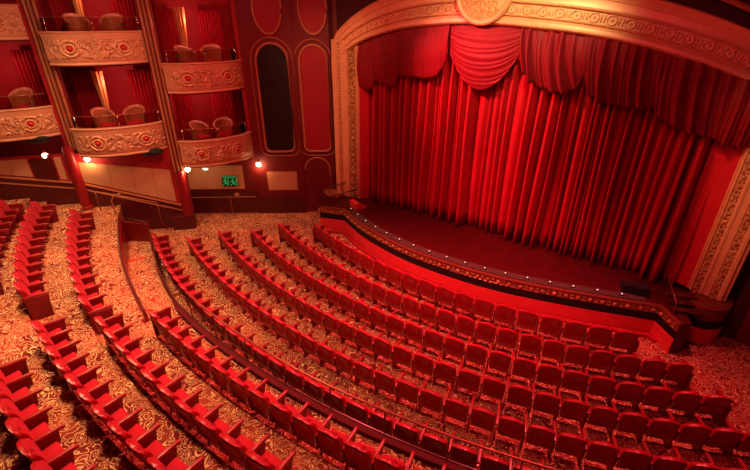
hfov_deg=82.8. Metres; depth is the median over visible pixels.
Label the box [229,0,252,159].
wall partition
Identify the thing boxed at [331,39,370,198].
column
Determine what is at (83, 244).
chair
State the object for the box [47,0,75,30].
curtain
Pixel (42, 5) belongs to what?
wall partition
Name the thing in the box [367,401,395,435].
chair
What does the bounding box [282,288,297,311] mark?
chair
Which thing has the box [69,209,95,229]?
chair
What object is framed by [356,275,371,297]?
chair
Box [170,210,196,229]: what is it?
pedestal
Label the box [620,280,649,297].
stage monitor
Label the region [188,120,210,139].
tub chair
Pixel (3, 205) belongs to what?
chair
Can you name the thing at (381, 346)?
chair
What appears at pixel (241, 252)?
chair
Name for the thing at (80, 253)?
chair
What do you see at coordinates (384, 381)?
chair
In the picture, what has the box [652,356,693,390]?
chair
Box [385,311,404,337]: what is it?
chair
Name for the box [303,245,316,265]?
chair
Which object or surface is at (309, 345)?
chair
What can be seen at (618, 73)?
curtain valance
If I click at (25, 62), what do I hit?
curtain
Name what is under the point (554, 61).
swag
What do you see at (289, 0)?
trim
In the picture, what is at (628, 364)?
chair
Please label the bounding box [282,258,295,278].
chair
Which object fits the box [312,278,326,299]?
chair
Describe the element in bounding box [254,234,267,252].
chair
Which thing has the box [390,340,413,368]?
chair
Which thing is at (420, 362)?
chair
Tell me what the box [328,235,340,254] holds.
chair
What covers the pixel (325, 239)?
chair
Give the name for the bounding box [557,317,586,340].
chair
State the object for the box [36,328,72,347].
chair
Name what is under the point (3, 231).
chair
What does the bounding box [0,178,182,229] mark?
baseboard
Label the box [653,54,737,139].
curtain valance
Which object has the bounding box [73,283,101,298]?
chair
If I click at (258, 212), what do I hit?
trim
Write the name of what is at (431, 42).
swag
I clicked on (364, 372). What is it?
chair
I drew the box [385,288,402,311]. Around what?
chair
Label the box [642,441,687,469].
chair
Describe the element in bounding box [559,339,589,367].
chair
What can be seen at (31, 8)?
column
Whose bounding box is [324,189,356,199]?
rail
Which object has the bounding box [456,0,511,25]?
medallion
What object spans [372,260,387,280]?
chair
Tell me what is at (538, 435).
chair
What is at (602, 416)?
chair
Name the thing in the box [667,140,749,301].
pilaster
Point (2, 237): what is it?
chair
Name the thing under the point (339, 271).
chair
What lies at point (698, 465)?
chair
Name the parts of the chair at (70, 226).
backrest, armrest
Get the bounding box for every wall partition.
[16,0,83,152]
[150,0,193,209]
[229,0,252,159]
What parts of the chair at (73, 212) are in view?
backrest, armrest, panel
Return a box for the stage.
[318,194,690,352]
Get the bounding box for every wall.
[0,0,244,156]
[0,147,180,203]
[190,153,260,212]
[234,0,336,211]
[325,230,656,342]
[327,0,749,339]
[734,308,749,346]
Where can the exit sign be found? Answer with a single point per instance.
(226, 180)
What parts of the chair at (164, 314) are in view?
backrest, armrest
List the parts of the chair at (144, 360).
backrest, armrest, seat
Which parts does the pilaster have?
moulding, moulding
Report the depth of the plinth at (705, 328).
11.20 m
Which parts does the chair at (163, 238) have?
panel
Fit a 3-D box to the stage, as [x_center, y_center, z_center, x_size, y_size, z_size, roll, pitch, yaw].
[3.839,0.304,15.341,13.900,0.990,5.560,20,33,33]
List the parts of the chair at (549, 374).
armrest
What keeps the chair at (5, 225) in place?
on the floor at (18, 339)
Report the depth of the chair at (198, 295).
12.22 m
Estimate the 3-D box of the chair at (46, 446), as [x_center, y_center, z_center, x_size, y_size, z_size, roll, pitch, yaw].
[-4.759,3.221,6.277,0.545,0.935,0.582,20,33,33]
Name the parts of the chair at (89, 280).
backrest, armrest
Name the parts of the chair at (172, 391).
backrest, armrest, seat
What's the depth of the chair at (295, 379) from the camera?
9.41 m
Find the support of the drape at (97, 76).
on the box at (107, 142)
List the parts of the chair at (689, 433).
armrest, backrest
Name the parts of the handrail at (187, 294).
post, post, post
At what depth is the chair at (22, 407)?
6.90 m
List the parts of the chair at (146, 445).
backrest, armrest, seat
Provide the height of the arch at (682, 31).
3.265 m
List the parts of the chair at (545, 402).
armrest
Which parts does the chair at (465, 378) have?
armrest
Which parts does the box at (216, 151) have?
glass panel, glass rail, moulding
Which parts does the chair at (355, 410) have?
armrest, backrest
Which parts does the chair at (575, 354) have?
armrest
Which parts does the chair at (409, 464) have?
armrest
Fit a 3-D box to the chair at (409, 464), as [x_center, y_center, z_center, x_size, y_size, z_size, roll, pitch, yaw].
[0.727,3.782,6.615,0.522,0.935,0.582,12,30,21]
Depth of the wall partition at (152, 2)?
16.39 m
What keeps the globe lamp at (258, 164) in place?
attached to the wall at (249, 33)
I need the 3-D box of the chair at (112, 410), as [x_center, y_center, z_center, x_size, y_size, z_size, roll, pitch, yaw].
[-4.247,3.023,7.053,0.527,0.935,0.582,19,33,31]
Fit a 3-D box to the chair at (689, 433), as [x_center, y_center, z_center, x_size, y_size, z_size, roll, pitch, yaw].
[6.198,3.904,8.493,0.535,0.935,0.582,6,28,10]
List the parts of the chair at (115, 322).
backrest, armrest, seat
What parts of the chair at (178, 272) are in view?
armrest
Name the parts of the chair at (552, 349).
armrest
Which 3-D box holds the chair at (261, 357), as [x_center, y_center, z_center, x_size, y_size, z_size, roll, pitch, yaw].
[-2.590,2.957,10.232,0.547,0.935,0.582,20,33,32]
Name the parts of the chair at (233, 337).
armrest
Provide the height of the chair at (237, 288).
0.935 m
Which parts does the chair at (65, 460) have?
backrest, armrest, seat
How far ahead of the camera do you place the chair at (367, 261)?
13.89 m
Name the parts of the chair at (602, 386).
armrest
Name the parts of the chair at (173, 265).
armrest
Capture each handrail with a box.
[95,191,162,224]
[111,193,120,214]
[185,291,558,469]
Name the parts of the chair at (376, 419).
armrest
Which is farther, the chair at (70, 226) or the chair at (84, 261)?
the chair at (70, 226)
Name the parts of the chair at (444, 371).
armrest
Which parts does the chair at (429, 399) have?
armrest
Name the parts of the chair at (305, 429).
armrest, backrest, seat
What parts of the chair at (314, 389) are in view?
armrest, backrest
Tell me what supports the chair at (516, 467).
on the floor at (723, 364)
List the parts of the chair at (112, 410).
backrest, armrest, seat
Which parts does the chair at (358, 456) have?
armrest, backrest, seat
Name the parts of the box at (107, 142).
glass rail, moulding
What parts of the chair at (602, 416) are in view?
armrest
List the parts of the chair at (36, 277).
backrest, armrest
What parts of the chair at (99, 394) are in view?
backrest, armrest, seat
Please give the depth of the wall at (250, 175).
18.00 m
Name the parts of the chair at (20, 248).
backrest, armrest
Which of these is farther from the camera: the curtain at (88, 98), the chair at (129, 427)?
the curtain at (88, 98)
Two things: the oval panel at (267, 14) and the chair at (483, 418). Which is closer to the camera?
the chair at (483, 418)
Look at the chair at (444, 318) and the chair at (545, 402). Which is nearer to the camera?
the chair at (545, 402)
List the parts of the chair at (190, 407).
backrest, armrest, seat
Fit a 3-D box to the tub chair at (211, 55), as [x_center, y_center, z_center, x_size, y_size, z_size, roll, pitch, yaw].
[-6.032,-6.550,15.840,0.768,1.012,0.647,-6,28,-12]
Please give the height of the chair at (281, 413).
0.935 m
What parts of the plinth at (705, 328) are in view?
panel, moulding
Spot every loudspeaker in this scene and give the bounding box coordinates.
[25,136,49,142]
[142,148,163,155]
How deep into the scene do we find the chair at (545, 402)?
8.89 m
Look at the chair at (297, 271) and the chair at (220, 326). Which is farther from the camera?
the chair at (297, 271)
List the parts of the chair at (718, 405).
armrest, backrest, panel, armrest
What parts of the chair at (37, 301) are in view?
backrest, armrest, armrest, panel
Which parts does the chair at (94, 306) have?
backrest, armrest, seat, armrest, panel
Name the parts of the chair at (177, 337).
backrest, armrest, seat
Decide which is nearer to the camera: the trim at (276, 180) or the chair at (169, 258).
the chair at (169, 258)
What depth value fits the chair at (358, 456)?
6.81 m
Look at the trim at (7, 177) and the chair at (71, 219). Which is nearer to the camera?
the chair at (71, 219)
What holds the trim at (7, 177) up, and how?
attached to the wall at (162, 161)
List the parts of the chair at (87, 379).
backrest, armrest, seat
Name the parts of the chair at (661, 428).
armrest, backrest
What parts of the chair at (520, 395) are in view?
armrest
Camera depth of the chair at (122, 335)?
9.01 m
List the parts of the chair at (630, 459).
armrest, backrest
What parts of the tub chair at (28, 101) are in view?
seat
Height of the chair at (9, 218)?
0.935 m
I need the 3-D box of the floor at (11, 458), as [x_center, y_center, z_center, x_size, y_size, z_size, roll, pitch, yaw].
[-6.245,3.383,8.505,32.328,1.780,7.784,24,36,38]
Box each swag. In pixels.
[357,34,384,89]
[383,27,415,87]
[413,25,449,78]
[448,24,521,89]
[518,27,590,93]
[716,77,749,147]
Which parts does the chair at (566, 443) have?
armrest, backrest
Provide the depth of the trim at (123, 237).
14.00 m
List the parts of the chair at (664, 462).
armrest, backrest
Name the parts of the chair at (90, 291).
backrest, seat, armrest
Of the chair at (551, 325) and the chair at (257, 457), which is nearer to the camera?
the chair at (257, 457)
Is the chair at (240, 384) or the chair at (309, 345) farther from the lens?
the chair at (309, 345)
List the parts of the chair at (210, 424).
armrest, backrest, seat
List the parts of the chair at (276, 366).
armrest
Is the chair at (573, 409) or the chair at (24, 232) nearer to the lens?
the chair at (573, 409)
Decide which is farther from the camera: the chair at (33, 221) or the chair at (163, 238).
the chair at (163, 238)
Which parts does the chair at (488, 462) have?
armrest, backrest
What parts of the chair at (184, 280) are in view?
armrest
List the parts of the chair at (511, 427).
armrest, backrest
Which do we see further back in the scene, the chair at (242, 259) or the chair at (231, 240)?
the chair at (231, 240)
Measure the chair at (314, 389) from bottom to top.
0.935 m
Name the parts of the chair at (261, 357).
armrest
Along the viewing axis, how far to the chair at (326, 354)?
10.14 m
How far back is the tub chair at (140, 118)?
15.88 m
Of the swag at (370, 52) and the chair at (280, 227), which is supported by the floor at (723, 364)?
the chair at (280, 227)
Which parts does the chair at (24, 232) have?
backrest, armrest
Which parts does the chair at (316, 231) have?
panel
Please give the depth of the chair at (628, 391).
9.18 m
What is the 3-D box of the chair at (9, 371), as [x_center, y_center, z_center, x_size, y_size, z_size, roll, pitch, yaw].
[-6.419,2.551,7.551,0.560,0.935,0.582,24,36,38]
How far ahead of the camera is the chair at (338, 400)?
8.88 m
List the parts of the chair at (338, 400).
armrest, backrest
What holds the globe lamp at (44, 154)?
attached to the wall at (162, 161)
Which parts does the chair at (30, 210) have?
backrest, armrest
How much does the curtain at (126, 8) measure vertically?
2.140 m
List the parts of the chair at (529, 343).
armrest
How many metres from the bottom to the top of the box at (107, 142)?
1.452 m
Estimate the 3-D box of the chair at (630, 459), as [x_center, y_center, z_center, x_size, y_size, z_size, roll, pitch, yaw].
[4.762,4.153,7.999,0.538,0.935,0.582,7,28,13]
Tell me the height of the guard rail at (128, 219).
0.182 m
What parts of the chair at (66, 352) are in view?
backrest, armrest, seat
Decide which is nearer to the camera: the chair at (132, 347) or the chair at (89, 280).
the chair at (132, 347)
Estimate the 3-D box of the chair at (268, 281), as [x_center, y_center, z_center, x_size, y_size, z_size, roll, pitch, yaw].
[-3.084,1.541,12.954,0.582,0.935,0.535,-24,36,-39]
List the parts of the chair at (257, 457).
armrest, backrest, seat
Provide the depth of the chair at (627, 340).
10.65 m
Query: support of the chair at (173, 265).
on the floor at (723, 364)
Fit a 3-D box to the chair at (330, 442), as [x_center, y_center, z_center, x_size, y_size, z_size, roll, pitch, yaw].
[-0.678,3.451,7.238,0.522,0.935,0.582,14,31,25]
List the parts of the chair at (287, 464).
armrest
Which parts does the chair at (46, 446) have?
backrest, armrest, seat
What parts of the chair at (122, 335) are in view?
backrest, armrest, seat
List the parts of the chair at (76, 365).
backrest, armrest, seat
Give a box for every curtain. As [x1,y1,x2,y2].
[10,50,50,106]
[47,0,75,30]
[69,71,101,127]
[109,0,141,30]
[127,69,161,122]
[154,9,180,62]
[172,95,194,139]
[196,9,226,60]
[210,91,237,135]
[371,48,718,286]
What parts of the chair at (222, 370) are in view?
backrest, armrest, seat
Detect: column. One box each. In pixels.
[20,0,94,210]
[135,0,196,226]
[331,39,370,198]
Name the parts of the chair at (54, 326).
backrest, armrest, seat, panel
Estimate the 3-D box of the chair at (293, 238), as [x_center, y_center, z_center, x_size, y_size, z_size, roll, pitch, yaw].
[-2.751,0.315,15.317,0.582,0.935,0.532,-19,33,-32]
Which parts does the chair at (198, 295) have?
armrest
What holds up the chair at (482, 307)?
on the floor at (723, 364)
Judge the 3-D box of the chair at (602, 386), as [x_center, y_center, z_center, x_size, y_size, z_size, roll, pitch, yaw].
[4.993,3.356,9.537,0.539,0.935,0.582,8,28,15]
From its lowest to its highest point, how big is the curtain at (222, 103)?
2.140 m
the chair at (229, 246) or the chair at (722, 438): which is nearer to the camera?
the chair at (722, 438)
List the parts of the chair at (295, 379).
backrest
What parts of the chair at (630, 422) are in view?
armrest, backrest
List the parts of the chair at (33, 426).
backrest, armrest, seat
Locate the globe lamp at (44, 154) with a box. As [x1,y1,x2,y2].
[41,150,47,157]
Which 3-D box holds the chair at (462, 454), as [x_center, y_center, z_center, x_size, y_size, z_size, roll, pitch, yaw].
[1.667,4.114,8.046,0.547,0.935,0.582,11,29,20]
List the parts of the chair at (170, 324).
backrest, armrest, seat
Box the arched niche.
[250,37,299,155]
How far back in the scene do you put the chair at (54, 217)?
14.39 m
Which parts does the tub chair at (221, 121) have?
seat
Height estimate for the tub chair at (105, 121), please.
1.012 m
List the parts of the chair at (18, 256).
backrest, armrest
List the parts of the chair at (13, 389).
backrest, armrest, seat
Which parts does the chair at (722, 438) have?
armrest, backrest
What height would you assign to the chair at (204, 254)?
0.935 m
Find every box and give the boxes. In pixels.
[0,4,28,41]
[0,93,60,142]
[38,17,148,66]
[70,109,167,157]
[161,48,244,94]
[177,121,253,167]
[350,199,365,209]
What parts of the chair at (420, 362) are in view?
armrest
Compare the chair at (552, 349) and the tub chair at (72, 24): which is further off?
the tub chair at (72, 24)
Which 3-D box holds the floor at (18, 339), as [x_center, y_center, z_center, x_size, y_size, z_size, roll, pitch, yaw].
[-4.917,2.899,9.645,28.489,1.600,5.146,24,36,38]
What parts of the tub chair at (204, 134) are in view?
seat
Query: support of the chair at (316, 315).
on the floor at (723, 364)
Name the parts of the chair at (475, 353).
armrest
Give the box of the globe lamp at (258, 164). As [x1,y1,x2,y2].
[256,159,260,166]
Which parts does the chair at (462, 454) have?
armrest, backrest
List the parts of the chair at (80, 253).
backrest, armrest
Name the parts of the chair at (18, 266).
backrest, armrest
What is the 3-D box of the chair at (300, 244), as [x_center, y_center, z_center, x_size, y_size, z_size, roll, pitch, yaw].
[-2.428,0.511,14.943,0.582,0.935,0.532,-20,34,-34]
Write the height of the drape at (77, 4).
2.200 m
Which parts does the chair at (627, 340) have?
panel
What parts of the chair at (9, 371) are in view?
backrest, seat, armrest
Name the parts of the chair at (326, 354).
armrest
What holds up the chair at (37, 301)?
on the floor at (63, 298)
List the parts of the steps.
rail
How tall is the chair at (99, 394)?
0.935 m
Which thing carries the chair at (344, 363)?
on the floor at (723, 364)
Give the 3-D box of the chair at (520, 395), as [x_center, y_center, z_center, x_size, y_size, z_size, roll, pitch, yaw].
[3.121,3.467,9.305,0.535,0.935,0.582,11,29,19]
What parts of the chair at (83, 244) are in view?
backrest, armrest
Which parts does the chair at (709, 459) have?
armrest, backrest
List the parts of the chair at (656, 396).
armrest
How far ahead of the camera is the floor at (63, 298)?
8.67 m
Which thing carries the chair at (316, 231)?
on the floor at (723, 364)
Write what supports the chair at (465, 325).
on the floor at (723, 364)
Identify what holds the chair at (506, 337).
on the floor at (723, 364)
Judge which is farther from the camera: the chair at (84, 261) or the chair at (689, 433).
the chair at (84, 261)
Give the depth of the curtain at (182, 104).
17.10 m
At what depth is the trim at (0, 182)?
15.47 m
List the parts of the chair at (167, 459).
backrest, armrest, seat, armrest, panel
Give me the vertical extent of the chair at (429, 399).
0.935 m
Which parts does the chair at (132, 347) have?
backrest, armrest, seat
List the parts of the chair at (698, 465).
armrest, backrest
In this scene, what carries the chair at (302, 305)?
on the floor at (723, 364)
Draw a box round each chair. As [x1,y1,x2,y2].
[0,200,24,221]
[0,208,19,228]
[0,215,15,235]
[0,222,12,242]
[0,229,9,250]
[0,236,6,258]
[0,281,4,294]
[0,357,33,385]
[0,372,33,400]
[0,388,42,419]
[5,405,52,439]
[8,87,36,108]
[12,261,44,284]
[12,271,45,284]
[13,252,44,275]
[13,280,54,320]
[14,243,44,266]
[15,235,45,258]
[16,424,64,462]
[18,228,46,250]
[20,220,48,243]
[23,214,50,235]
[26,207,52,229]
[30,201,58,222]
[30,317,70,341]
[30,444,79,469]
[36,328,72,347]
[44,339,80,362]
[53,352,89,376]
[61,13,90,30]
[64,238,90,249]
[64,246,91,258]
[64,365,100,402]
[65,230,90,251]
[65,255,92,267]
[66,223,90,244]
[67,216,91,236]
[67,264,95,277]
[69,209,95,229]
[69,274,98,287]
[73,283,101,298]
[76,378,112,418]
[77,293,113,335]
[84,464,95,469]
[90,107,116,127]
[91,393,128,437]
[94,313,123,344]
[99,13,124,30]
[103,324,132,362]
[107,407,145,461]
[114,336,143,377]
[123,104,146,125]
[126,348,156,391]
[126,423,165,469]
[140,361,171,406]
[147,306,171,340]
[147,439,204,469]
[150,233,169,246]
[152,239,170,248]
[155,246,173,256]
[156,375,189,422]
[157,315,181,350]
[158,253,176,273]
[162,260,180,280]
[167,267,185,288]
[168,325,192,362]
[172,275,190,296]
[173,45,196,62]
[174,389,208,438]
[179,282,197,304]
[181,335,206,373]
[185,236,201,255]
[186,290,204,313]
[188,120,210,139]
[189,242,205,261]
[193,249,209,268]
[194,298,212,322]
[195,345,220,385]
[195,403,230,455]
[198,255,214,275]
[201,44,222,61]
[203,306,222,331]
[204,262,220,282]
[210,356,237,397]
[211,269,227,290]
[213,117,233,137]
[213,315,233,341]
[216,230,231,249]
[217,418,255,469]
[218,276,234,297]
[221,235,235,255]
[224,324,243,350]
[226,242,240,261]
[227,283,243,305]
[227,367,256,409]
[231,248,246,267]
[236,290,253,313]
[237,255,252,274]
[237,333,255,361]
[243,434,283,469]
[244,261,259,281]
[246,298,263,322]
[246,378,275,422]
[249,228,262,247]
[251,342,273,371]
[252,268,267,288]
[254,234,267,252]
[257,306,274,330]
[260,239,273,258]
[261,274,276,296]
[266,245,280,265]
[266,351,290,381]
[267,390,298,436]
[270,314,287,339]
[271,281,286,303]
[273,252,287,271]
[275,450,326,469]
[277,223,290,241]
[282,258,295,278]
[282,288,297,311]
[283,228,295,247]
[283,361,307,392]
[284,321,302,348]
[289,234,301,253]
[289,401,322,449]
[291,265,305,285]
[294,295,309,319]
[296,240,308,259]
[299,330,318,357]
[301,271,314,292]
[302,371,327,403]
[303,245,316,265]
[307,302,323,327]
[312,223,324,242]
[312,251,325,271]
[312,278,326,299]
[314,414,347,463]
[315,338,336,366]
[319,229,331,248]
[321,310,338,335]
[322,257,334,277]
[322,381,348,413]
[324,284,339,307]
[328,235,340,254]
[332,264,345,283]
[333,346,354,375]
[337,241,349,260]
[337,317,355,343]
[338,291,354,314]
[341,426,375,469]
[344,269,358,291]
[344,391,371,424]
[348,247,360,267]
[352,298,369,322]
[352,355,376,385]
[353,325,373,351]
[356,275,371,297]
[359,254,373,274]
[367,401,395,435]
[368,304,386,329]
[370,282,386,304]
[370,438,404,469]
[371,332,392,360]
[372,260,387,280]
[372,363,397,394]
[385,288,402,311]
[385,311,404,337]
[386,266,402,287]
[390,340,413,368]
[392,411,420,446]
[394,372,419,404]
[401,272,418,294]
[401,294,419,318]
[403,318,424,345]
[404,451,421,469]
[411,347,434,377]
[417,278,435,301]
[417,300,436,324]
[417,380,442,413]
[418,421,447,457]
[422,325,443,352]
[432,355,455,385]
[434,284,453,307]
[435,306,455,330]
[441,389,468,422]
[442,332,464,360]
[447,430,477,468]
[452,290,472,313]
[454,312,474,336]
[455,362,480,393]
[463,338,487,367]
[466,397,495,432]
[472,296,493,318]
[474,318,495,343]
[476,440,509,469]
[478,369,505,401]
[485,345,510,374]
[492,301,515,324]
[493,405,524,441]
[494,323,518,350]
[502,376,532,409]
[509,351,535,379]
[509,450,537,469]
[513,307,538,330]
[515,329,541,357]
[520,413,554,449]
[527,383,559,417]
[531,357,561,388]
[535,312,562,335]
[537,334,564,360]
[548,420,586,458]
[553,389,588,421]
[555,363,588,394]
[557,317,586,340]
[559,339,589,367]
[577,428,619,466]
[579,395,618,431]
[580,321,612,345]
[580,368,616,400]
[582,344,614,371]
[603,326,638,354]
[605,348,640,376]
[605,373,644,406]
[606,401,648,437]
[606,435,652,469]
[628,352,667,381]
[631,378,673,411]
[634,407,680,443]
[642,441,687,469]
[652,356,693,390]
[657,382,702,416]
[662,412,711,449]
[673,447,721,469]
[684,386,732,427]
[691,416,743,454]
[704,452,746,469]
[719,420,749,458]
[736,457,748,469]
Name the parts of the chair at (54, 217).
backrest, armrest, panel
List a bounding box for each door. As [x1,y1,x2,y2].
[28,158,58,180]
[305,157,330,212]
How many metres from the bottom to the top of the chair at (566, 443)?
0.935 m
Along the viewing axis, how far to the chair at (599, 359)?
10.02 m
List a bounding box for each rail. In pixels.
[117,213,144,313]
[122,217,146,223]
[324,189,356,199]
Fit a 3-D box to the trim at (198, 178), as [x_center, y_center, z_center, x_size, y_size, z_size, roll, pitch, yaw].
[-6.733,-2.429,17.931,2.350,1.040,0.020,-1,27,-2]
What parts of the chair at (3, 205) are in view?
backrest, armrest, panel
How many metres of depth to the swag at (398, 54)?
14.21 m
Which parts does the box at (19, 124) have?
glass rail, moulding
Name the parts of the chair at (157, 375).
backrest, armrest, seat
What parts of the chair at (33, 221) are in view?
backrest, armrest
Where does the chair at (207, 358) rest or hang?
on the floor at (193, 334)
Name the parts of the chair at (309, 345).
armrest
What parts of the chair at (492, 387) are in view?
armrest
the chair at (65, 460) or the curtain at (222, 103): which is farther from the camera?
the curtain at (222, 103)
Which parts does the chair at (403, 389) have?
armrest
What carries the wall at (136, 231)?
on the floor at (723, 364)
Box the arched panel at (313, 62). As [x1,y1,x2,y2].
[294,39,334,155]
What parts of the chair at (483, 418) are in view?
armrest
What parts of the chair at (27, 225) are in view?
backrest, armrest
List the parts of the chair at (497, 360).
armrest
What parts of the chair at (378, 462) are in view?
armrest, backrest, seat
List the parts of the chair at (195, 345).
backrest, armrest, seat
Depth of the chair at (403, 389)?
9.16 m
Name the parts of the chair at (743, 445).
armrest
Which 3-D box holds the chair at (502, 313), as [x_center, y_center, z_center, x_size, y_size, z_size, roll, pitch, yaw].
[3.586,2.188,11.772,0.575,0.935,0.582,13,30,23]
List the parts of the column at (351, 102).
moulding, moulding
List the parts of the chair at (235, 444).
armrest, backrest, seat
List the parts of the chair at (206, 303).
armrest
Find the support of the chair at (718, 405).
on the floor at (723, 364)
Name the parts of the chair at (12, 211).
backrest, armrest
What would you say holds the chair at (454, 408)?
on the floor at (723, 364)
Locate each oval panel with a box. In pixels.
[251,0,281,35]
[297,0,326,35]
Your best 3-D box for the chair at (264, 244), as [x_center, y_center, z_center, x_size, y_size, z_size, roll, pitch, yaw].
[-3.688,0.513,14.927,0.582,0.935,0.539,-19,33,-32]
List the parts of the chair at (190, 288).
armrest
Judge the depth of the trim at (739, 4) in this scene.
9.04 m
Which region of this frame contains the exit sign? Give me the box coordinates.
[221,176,237,185]
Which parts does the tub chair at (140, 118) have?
seat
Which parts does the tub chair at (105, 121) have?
seat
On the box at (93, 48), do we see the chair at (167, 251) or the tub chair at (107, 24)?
the tub chair at (107, 24)
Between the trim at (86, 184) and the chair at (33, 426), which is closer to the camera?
the chair at (33, 426)
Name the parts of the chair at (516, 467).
armrest, backrest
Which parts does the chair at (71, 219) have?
backrest, armrest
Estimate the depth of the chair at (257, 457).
6.48 m
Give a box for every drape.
[71,0,83,15]
[90,70,109,108]
[172,7,187,46]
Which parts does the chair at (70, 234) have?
backrest, armrest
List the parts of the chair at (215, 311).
armrest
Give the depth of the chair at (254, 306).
11.65 m
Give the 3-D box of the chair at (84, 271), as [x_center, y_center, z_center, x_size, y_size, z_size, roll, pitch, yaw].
[-7.596,1.115,11.171,0.582,0.935,0.572,-19,33,-32]
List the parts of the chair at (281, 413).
armrest, backrest, seat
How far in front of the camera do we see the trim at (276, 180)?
18.12 m
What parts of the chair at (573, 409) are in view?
armrest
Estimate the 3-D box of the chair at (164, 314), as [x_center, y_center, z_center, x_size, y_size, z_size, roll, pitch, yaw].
[-4.919,2.020,9.954,0.537,0.935,0.582,23,35,37]
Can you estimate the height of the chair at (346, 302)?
0.935 m
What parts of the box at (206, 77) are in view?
glass rail, glass panel, moulding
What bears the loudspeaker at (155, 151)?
attached to the box at (107, 142)
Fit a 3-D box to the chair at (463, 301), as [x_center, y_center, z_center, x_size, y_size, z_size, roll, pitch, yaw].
[2.577,1.932,12.255,0.575,0.935,0.582,15,31,27]
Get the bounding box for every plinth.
[324,189,343,197]
[685,290,733,343]
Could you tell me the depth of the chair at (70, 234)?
12.93 m
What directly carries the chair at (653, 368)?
on the floor at (723, 364)
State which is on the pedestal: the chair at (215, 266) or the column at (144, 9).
the column at (144, 9)
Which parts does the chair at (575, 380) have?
armrest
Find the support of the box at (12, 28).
attached to the wall at (117, 84)
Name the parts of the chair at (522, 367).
armrest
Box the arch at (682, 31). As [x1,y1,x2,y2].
[331,0,749,79]
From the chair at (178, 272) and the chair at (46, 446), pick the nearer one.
the chair at (46, 446)
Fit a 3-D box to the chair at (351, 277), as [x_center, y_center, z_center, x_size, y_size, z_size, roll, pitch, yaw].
[-0.609,1.411,13.227,0.532,0.935,0.582,23,35,36]
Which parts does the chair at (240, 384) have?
backrest, armrest, seat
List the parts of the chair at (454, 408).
armrest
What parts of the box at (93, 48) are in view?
glass panel, glass rail, moulding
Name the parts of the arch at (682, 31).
moulding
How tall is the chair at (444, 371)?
0.935 m
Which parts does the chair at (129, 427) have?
backrest, armrest, seat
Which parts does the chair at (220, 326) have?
armrest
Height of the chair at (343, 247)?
0.935 m
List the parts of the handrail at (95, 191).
rail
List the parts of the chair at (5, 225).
armrest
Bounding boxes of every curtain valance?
[582,36,668,108]
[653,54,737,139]
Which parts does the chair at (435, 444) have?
armrest, backrest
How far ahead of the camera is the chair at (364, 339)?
10.60 m
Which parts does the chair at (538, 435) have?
armrest, backrest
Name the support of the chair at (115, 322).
on the floor at (252, 429)
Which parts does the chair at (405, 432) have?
armrest, backrest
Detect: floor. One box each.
[0,198,29,469]
[0,202,130,469]
[30,203,229,469]
[78,205,340,469]
[127,229,439,469]
[152,212,749,469]
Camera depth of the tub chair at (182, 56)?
15.43 m
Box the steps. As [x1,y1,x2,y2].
[662,279,702,314]
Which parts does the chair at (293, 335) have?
armrest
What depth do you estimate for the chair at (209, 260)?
13.97 m
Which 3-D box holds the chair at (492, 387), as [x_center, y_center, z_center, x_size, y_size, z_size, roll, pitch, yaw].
[2.626,3.370,9.486,0.535,0.935,0.582,11,29,20]
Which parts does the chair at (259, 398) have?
armrest, backrest, seat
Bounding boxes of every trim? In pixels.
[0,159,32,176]
[0,176,72,183]
[0,182,73,188]
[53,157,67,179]
[78,162,176,201]
[85,183,181,205]
[87,190,182,210]
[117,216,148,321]
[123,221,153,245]
[127,256,144,262]
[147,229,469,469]
[148,229,476,469]
[187,165,244,188]
[192,196,256,197]
[196,212,258,213]
[267,171,297,189]
[289,0,306,212]
[720,0,749,12]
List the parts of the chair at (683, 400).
armrest, backrest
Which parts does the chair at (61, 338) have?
backrest, armrest, seat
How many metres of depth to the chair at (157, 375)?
7.98 m
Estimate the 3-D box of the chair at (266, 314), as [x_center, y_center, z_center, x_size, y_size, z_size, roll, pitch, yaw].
[-2.804,2.277,11.539,0.538,0.935,0.582,22,34,35]
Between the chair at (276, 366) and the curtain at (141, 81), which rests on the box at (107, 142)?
the curtain at (141, 81)
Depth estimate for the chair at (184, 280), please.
12.95 m
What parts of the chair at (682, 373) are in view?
panel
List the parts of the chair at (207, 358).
backrest, armrest, seat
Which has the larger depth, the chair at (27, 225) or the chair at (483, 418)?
the chair at (27, 225)
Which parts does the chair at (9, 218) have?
armrest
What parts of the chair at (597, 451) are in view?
armrest, backrest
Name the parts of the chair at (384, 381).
armrest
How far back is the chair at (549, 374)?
9.60 m
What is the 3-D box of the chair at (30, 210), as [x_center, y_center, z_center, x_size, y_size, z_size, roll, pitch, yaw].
[-10.759,-0.506,13.786,0.582,0.935,0.552,-13,30,-24]
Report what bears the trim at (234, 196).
attached to the wall at (250, 175)
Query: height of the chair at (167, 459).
0.935 m
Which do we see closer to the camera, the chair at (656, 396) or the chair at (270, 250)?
the chair at (656, 396)
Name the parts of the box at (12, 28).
moulding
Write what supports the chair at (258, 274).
on the floor at (723, 364)
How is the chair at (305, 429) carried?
on the floor at (193, 334)
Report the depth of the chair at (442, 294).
12.30 m
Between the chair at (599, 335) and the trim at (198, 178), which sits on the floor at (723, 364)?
the chair at (599, 335)
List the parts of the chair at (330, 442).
armrest, backrest, seat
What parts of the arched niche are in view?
panel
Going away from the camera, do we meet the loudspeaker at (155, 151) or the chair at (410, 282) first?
the chair at (410, 282)
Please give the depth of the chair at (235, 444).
6.74 m
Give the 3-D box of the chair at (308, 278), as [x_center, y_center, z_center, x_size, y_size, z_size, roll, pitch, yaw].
[-1.914,1.455,13.131,0.539,0.935,0.582,24,36,38]
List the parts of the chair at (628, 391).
armrest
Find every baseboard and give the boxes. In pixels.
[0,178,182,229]
[191,190,259,212]
[259,195,305,212]
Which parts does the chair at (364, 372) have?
armrest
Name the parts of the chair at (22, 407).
backrest, armrest, seat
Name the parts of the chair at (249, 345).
armrest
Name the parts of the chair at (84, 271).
backrest, armrest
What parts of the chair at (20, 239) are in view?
backrest, armrest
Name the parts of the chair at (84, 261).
backrest, armrest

